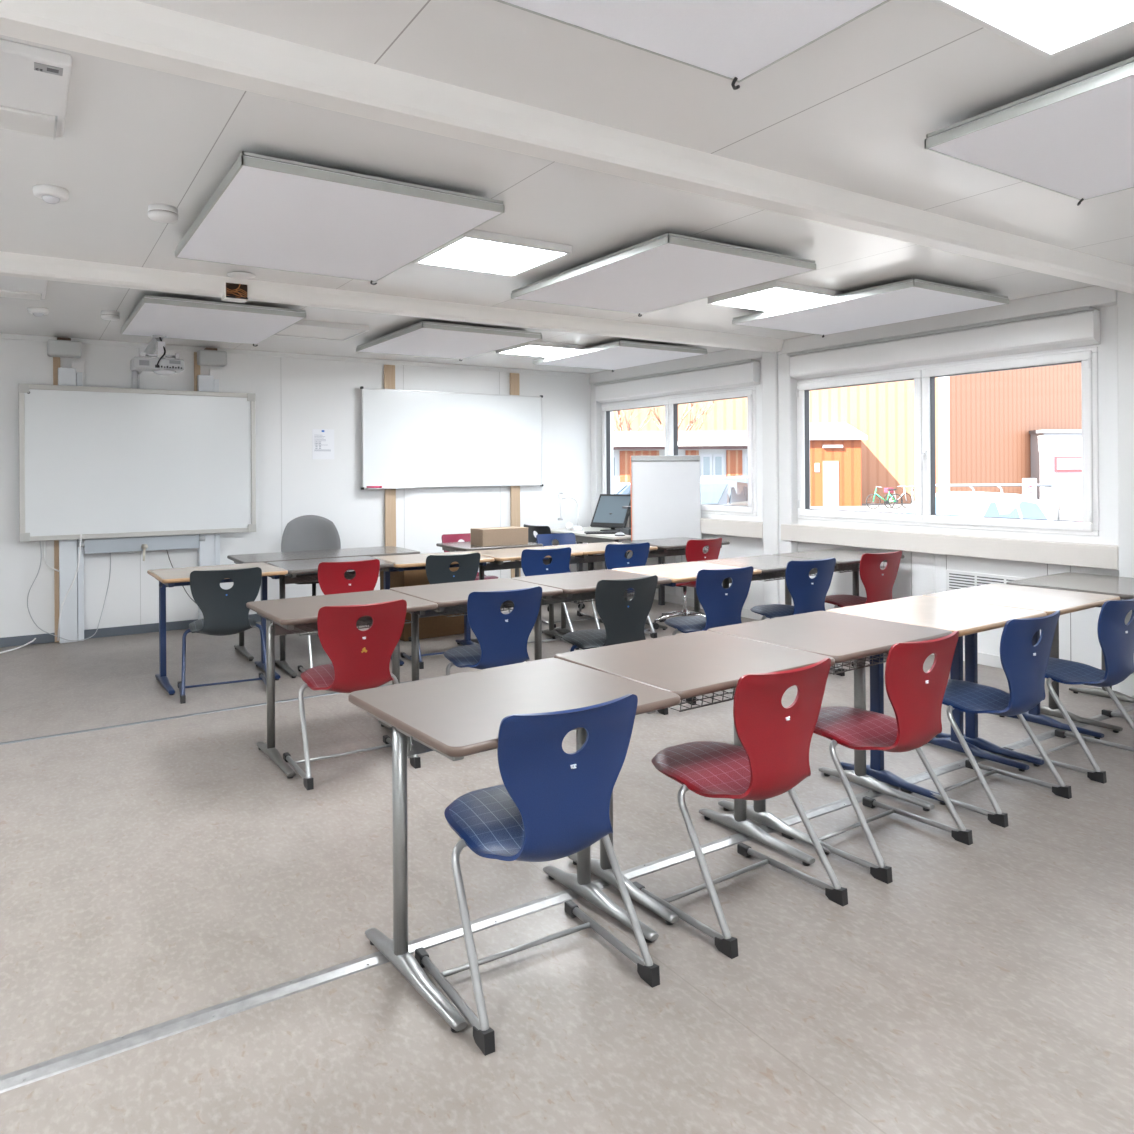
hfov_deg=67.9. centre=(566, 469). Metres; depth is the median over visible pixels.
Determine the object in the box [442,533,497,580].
chair
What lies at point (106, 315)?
smoke detector
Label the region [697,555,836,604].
table
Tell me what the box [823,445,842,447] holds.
wall light
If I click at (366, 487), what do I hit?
tray
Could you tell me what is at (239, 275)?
cover plate
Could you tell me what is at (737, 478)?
car
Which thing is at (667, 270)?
acoustic panel
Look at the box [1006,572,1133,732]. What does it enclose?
table
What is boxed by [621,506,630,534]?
dock
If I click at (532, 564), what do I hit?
chair
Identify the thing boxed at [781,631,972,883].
chair
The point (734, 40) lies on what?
acoustic panel
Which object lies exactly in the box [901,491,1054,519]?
car
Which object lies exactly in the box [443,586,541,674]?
chair
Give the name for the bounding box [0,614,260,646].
baseboard
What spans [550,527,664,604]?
computer desk
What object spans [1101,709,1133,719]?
chair
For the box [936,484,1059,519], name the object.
metal railing
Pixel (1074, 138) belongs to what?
acoustic panel
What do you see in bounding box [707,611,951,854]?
table
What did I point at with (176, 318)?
acoustic panel
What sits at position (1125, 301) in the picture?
trim
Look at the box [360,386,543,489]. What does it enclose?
whiteboard
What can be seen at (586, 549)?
table
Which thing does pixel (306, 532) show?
office chair
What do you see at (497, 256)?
diffuser
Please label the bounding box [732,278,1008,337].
acoustic panel
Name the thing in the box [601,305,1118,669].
wall
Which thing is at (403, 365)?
trim
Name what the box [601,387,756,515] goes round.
window
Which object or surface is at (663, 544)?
table
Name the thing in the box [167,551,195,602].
cable
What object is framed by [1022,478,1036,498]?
sign
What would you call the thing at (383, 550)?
desk
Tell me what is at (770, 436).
trim
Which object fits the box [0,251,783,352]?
ceiling beam
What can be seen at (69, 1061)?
trim
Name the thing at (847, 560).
table
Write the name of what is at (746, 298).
diffuser
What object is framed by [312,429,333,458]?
notice sheet
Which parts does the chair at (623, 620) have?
runner frame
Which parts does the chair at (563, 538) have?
runner frame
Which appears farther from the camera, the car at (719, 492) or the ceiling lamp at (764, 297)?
the car at (719, 492)
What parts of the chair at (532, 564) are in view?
runner frame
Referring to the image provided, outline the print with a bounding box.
[36,68,58,72]
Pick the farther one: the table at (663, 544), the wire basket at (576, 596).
the table at (663, 544)
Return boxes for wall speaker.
[47,337,80,357]
[197,348,226,366]
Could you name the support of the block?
on the ground
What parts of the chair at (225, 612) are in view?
runner frame, runner frame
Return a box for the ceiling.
[0,0,1133,373]
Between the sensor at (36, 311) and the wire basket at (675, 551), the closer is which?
the sensor at (36, 311)
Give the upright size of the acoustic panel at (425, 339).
0.103 m
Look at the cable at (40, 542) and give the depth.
7.09 m
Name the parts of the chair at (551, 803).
runner frame, runner frame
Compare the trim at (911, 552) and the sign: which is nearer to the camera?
the trim at (911, 552)
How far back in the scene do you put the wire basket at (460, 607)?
4.73 m
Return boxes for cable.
[0,638,35,653]
[27,542,110,640]
[44,541,58,571]
[57,534,81,640]
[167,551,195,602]
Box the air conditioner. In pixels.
[0,39,71,139]
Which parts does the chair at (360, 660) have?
runner frame, runner frame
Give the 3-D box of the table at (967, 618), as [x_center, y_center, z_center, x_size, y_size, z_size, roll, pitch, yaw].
[1.745,1.049,3.994,0.794,0.760,0.672,0,0,-35]
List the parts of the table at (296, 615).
leg, support arm, leg, support arm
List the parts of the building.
pane, slatted panel, slatted panel, pane, pane, slatted panel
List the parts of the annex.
sign plate, door frame, door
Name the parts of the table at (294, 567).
leg, support arm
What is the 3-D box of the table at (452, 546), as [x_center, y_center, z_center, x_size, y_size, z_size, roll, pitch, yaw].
[-0.718,1.064,7.808,0.794,0.760,0.672,0,0,-31]
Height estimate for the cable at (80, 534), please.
0.872 m
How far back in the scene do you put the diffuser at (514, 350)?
7.93 m
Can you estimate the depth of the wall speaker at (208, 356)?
7.71 m
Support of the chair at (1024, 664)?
on the floor
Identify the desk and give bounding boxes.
[227,546,419,660]
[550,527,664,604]
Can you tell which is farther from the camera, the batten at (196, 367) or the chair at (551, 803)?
the batten at (196, 367)
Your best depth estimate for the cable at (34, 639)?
6.88 m
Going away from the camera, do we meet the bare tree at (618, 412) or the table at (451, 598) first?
the table at (451, 598)
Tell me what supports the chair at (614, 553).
on the floor
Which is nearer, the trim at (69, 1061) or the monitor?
the trim at (69, 1061)
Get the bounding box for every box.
[380,567,463,640]
[470,526,527,546]
[595,362,759,403]
[790,310,1099,379]
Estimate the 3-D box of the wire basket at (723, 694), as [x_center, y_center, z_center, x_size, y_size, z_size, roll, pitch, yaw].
[0.513,0.742,2.983,0.580,0.066,0.314,0,0,-36]
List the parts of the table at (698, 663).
leg, leg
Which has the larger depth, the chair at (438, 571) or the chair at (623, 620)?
the chair at (438, 571)
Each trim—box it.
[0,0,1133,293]
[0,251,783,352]
[0,333,589,376]
[0,676,439,744]
[0,703,1133,1092]
[139,365,500,624]
[589,286,1116,383]
[591,384,601,569]
[762,352,779,619]
[778,354,797,605]
[911,552,1070,657]
[1117,290,1133,697]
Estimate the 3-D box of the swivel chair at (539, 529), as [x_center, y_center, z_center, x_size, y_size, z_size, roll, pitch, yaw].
[-0.109,1.005,8.869,0.638,0.872,0.637,0,0,-41]
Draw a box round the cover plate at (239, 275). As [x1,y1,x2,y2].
[227,272,254,278]
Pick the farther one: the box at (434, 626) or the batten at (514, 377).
the batten at (514, 377)
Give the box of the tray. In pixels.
[366,487,414,488]
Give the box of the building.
[613,430,747,481]
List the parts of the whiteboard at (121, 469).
frame, release lever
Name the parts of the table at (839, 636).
leg, leg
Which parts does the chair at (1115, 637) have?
runner frame, runner frame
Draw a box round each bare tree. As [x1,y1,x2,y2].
[613,407,657,430]
[648,401,718,430]
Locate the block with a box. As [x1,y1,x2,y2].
[1029,429,1081,499]
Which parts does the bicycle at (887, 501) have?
frame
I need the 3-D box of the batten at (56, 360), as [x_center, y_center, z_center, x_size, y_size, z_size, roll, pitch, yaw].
[-4.339,0.194,7.175,0.052,2.545,0.026,0,0,-33]
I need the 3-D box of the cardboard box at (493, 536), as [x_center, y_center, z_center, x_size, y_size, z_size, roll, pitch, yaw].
[-0.620,0.608,7.734,0.470,0.151,0.264,0,0,-31]
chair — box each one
[178,567,265,703]
[281,515,340,636]
[283,599,420,789]
[298,559,379,671]
[401,552,479,668]
[415,694,659,1055]
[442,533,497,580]
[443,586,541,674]
[508,547,578,649]
[524,524,584,610]
[536,533,602,627]
[562,575,667,714]
[577,542,656,637]
[632,658,847,958]
[652,538,721,628]
[664,566,752,704]
[750,558,844,675]
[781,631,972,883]
[825,551,901,666]
[900,610,1071,827]
[1003,599,1133,783]
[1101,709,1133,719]
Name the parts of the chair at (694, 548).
star leg, star leg, star leg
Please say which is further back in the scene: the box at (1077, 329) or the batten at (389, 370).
the batten at (389, 370)
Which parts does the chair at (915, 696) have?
runner frame, runner frame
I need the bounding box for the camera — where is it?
[558,492,582,530]
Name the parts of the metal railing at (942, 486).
rail, post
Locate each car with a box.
[614,482,630,493]
[700,480,747,505]
[720,475,747,483]
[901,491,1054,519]
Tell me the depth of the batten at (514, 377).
9.59 m
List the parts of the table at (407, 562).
leg, support arm, leg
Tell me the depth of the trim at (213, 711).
4.91 m
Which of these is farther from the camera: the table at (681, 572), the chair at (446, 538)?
the chair at (446, 538)
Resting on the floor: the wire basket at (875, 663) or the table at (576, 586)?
the table at (576, 586)
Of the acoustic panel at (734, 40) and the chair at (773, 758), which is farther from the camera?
the chair at (773, 758)
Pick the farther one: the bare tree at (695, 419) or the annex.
the annex
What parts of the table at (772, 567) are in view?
leg, support arm, leg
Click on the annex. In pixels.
(835, 448)
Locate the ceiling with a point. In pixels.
(854, 109)
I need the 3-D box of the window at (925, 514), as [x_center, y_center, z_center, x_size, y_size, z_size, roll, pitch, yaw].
[2.764,-0.179,6.543,0.160,1.235,2.530,0,0,-33]
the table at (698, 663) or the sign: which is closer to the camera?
the table at (698, 663)
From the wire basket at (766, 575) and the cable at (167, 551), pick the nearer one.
the wire basket at (766, 575)
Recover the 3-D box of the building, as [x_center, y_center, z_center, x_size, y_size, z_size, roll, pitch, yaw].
[4.051,0.225,34.750,9.500,3.380,6.900,0,0,0]
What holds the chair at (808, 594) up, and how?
on the floor
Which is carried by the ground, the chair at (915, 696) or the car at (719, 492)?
the car at (719, 492)
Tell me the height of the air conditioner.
0.051 m
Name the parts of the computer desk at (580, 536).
leg, leg, leg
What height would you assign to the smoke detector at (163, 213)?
0.055 m
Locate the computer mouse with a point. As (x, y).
(618, 533)
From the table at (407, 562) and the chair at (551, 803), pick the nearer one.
the chair at (551, 803)
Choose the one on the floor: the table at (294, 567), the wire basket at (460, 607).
the table at (294, 567)
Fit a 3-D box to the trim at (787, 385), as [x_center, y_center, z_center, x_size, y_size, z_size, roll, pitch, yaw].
[2.006,0.128,7.647,0.093,2.600,0.150,0,0,-33]
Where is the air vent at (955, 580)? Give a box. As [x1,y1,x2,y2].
[946,570,1025,590]
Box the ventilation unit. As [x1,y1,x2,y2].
[0,276,47,300]
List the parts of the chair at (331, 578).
runner frame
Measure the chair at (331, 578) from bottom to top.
0.823 m
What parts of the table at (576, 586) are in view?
leg, support arm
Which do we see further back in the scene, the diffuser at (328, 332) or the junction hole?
the diffuser at (328, 332)
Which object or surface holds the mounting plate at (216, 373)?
attached to the whiteboard at (121, 469)
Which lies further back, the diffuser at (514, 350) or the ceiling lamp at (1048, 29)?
the diffuser at (514, 350)
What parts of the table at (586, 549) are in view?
leg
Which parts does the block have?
pane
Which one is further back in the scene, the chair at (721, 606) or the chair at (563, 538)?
the chair at (563, 538)
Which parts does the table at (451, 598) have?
leg, support arm, support arm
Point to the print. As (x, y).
(43, 70)
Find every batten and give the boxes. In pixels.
[53,357,59,642]
[194,352,199,390]
[384,365,395,546]
[510,373,520,577]
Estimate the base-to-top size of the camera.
0.430 m
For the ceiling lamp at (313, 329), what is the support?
attached to the ceiling
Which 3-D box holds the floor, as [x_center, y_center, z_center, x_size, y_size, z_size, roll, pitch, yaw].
[-0.558,1.518,4.275,8.400,0.150,9.330,0,0,-33]
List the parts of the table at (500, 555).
leg, support arm, leg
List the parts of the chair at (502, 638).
runner frame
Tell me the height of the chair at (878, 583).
0.823 m
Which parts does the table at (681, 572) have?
support arm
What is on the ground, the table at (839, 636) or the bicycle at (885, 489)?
the bicycle at (885, 489)
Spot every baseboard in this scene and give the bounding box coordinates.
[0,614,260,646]
[630,592,1118,691]
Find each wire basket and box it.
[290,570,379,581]
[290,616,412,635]
[429,600,540,616]
[551,590,633,602]
[650,547,708,555]
[668,688,735,711]
[752,568,816,580]
[813,564,884,572]
[830,652,887,674]
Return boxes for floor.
[0,595,1133,1133]
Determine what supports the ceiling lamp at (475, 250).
attached to the ceiling
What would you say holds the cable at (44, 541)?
hanging from the whiteboard at (121, 469)
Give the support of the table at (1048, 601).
on the floor
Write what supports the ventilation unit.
attached to the ceiling
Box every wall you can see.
[0,339,590,637]
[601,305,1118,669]
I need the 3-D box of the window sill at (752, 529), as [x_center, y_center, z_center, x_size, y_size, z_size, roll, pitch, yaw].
[1.121,0.571,8.999,0.111,0.145,2.715,0,0,-33]
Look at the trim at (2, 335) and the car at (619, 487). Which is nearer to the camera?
the trim at (2, 335)
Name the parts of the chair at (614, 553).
runner frame, runner frame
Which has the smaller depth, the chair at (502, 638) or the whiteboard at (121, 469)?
the chair at (502, 638)
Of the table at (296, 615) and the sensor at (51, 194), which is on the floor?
the table at (296, 615)
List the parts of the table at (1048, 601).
leg, leg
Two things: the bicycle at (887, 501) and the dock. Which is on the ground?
the bicycle at (887, 501)
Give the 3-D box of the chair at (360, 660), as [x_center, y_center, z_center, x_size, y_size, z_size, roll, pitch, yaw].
[-1.079,1.035,4.166,0.542,0.823,0.575,0,0,-31]
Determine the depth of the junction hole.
5.04 m
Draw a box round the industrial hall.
[613,363,1081,503]
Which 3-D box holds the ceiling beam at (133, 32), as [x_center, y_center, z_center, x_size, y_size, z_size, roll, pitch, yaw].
[0.245,-1.111,3.003,8.090,0.100,0.145,0,0,-33]
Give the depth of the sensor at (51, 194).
3.42 m
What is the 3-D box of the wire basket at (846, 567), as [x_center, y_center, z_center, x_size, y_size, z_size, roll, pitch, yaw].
[2.183,0.732,6.543,0.580,0.066,0.314,0,0,-34]
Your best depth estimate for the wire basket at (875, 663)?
3.31 m
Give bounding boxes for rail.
[593,359,757,384]
[786,306,1096,355]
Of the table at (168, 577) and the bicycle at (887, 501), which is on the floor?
the table at (168, 577)
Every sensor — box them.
[27,307,48,316]
[32,184,68,203]
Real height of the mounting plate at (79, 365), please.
0.250 m
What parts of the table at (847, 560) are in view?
leg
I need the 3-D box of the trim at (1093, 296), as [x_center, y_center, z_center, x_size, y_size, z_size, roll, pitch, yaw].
[2.768,-1.114,6.442,0.113,0.125,9.030,0,0,-33]
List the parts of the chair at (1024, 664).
runner frame, runner frame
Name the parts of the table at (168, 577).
leg, support arm, leg, support arm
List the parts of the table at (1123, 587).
leg, leg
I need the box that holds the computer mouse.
[615,532,624,535]
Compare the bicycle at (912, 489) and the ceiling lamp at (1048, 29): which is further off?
the bicycle at (912, 489)
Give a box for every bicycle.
[866,486,902,508]
[884,486,910,507]
[906,486,914,503]
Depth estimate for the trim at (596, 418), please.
10.15 m
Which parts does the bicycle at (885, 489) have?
frame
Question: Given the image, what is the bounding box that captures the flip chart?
[630,455,701,610]
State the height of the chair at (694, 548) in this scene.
0.823 m
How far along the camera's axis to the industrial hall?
46.28 m
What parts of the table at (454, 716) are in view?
leg, support arm, leg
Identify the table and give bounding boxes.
[147,562,287,694]
[246,590,437,778]
[267,556,394,677]
[348,658,679,1032]
[372,551,494,665]
[389,578,562,680]
[436,541,542,576]
[463,546,582,643]
[511,569,671,659]
[544,542,657,633]
[554,631,834,924]
[611,561,761,586]
[622,537,729,629]
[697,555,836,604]
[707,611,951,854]
[773,549,903,595]
[826,596,1046,804]
[922,583,1119,766]
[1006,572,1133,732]
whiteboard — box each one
[18,368,255,642]
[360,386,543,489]
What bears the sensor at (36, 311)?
attached to the ceiling
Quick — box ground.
[810,499,1081,520]
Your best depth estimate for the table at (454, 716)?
2.46 m
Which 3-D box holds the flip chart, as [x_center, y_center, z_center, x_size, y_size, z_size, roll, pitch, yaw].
[1.008,0.645,8.771,0.711,1.584,0.520,0,0,0]
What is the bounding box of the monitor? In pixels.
[590,494,630,530]
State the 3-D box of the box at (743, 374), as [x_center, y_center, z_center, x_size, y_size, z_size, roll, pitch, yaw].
[1.083,-0.909,9.043,0.088,0.215,2.590,0,0,-33]
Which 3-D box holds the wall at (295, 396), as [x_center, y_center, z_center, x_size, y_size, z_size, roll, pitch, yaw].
[-3.063,0.159,8.126,8.400,2.600,0.150,0,0,-33]
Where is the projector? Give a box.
[130,335,183,388]
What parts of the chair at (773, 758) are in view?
runner frame, runner frame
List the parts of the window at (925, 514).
sash, handle, sash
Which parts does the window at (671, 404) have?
sash, sash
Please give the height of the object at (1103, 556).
0.145 m
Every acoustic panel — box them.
[121,295,305,346]
[175,151,503,284]
[356,321,541,360]
[494,0,890,89]
[511,233,815,316]
[533,340,706,371]
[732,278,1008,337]
[925,57,1133,205]
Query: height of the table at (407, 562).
0.760 m
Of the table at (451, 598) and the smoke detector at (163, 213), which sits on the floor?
the table at (451, 598)
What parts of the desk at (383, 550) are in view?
leg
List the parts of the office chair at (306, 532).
seat, backrest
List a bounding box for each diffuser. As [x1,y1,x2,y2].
[277,325,362,339]
[421,238,563,274]
[502,346,574,355]
[716,288,829,309]
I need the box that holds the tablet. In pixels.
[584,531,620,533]
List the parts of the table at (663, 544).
support arm, leg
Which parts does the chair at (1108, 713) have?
runner frame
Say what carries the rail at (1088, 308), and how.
attached to the wall at (928, 569)
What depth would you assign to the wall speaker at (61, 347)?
7.08 m
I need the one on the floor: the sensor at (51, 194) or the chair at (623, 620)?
the chair at (623, 620)
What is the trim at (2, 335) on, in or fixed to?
attached to the wall at (295, 396)
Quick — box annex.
[810,423,867,505]
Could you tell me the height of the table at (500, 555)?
0.760 m
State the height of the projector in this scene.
0.399 m
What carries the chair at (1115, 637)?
on the floor
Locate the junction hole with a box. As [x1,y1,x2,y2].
[221,281,248,302]
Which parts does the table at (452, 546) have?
support arm, leg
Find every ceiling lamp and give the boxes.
[275,320,368,340]
[413,229,571,276]
[496,341,585,356]
[707,280,841,311]
[928,0,1133,58]
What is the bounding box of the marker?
[367,486,381,487]
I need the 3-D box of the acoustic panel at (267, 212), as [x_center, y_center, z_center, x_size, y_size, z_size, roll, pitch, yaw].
[-1.113,-1.102,3.881,1.058,0.103,1.537,0,0,-33]
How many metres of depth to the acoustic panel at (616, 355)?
8.02 m
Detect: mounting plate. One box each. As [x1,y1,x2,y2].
[71,361,84,385]
[209,369,220,391]
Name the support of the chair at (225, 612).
on the floor
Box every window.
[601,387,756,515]
[796,347,1098,535]
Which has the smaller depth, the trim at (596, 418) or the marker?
the marker
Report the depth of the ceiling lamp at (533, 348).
7.86 m
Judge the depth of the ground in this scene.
40.28 m
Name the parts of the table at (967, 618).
leg, leg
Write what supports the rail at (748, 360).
attached to the wall at (928, 569)
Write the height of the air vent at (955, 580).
0.155 m
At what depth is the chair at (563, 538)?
8.20 m
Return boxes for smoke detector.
[101,311,119,320]
[148,204,177,222]
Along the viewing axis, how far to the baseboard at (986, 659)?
8.01 m

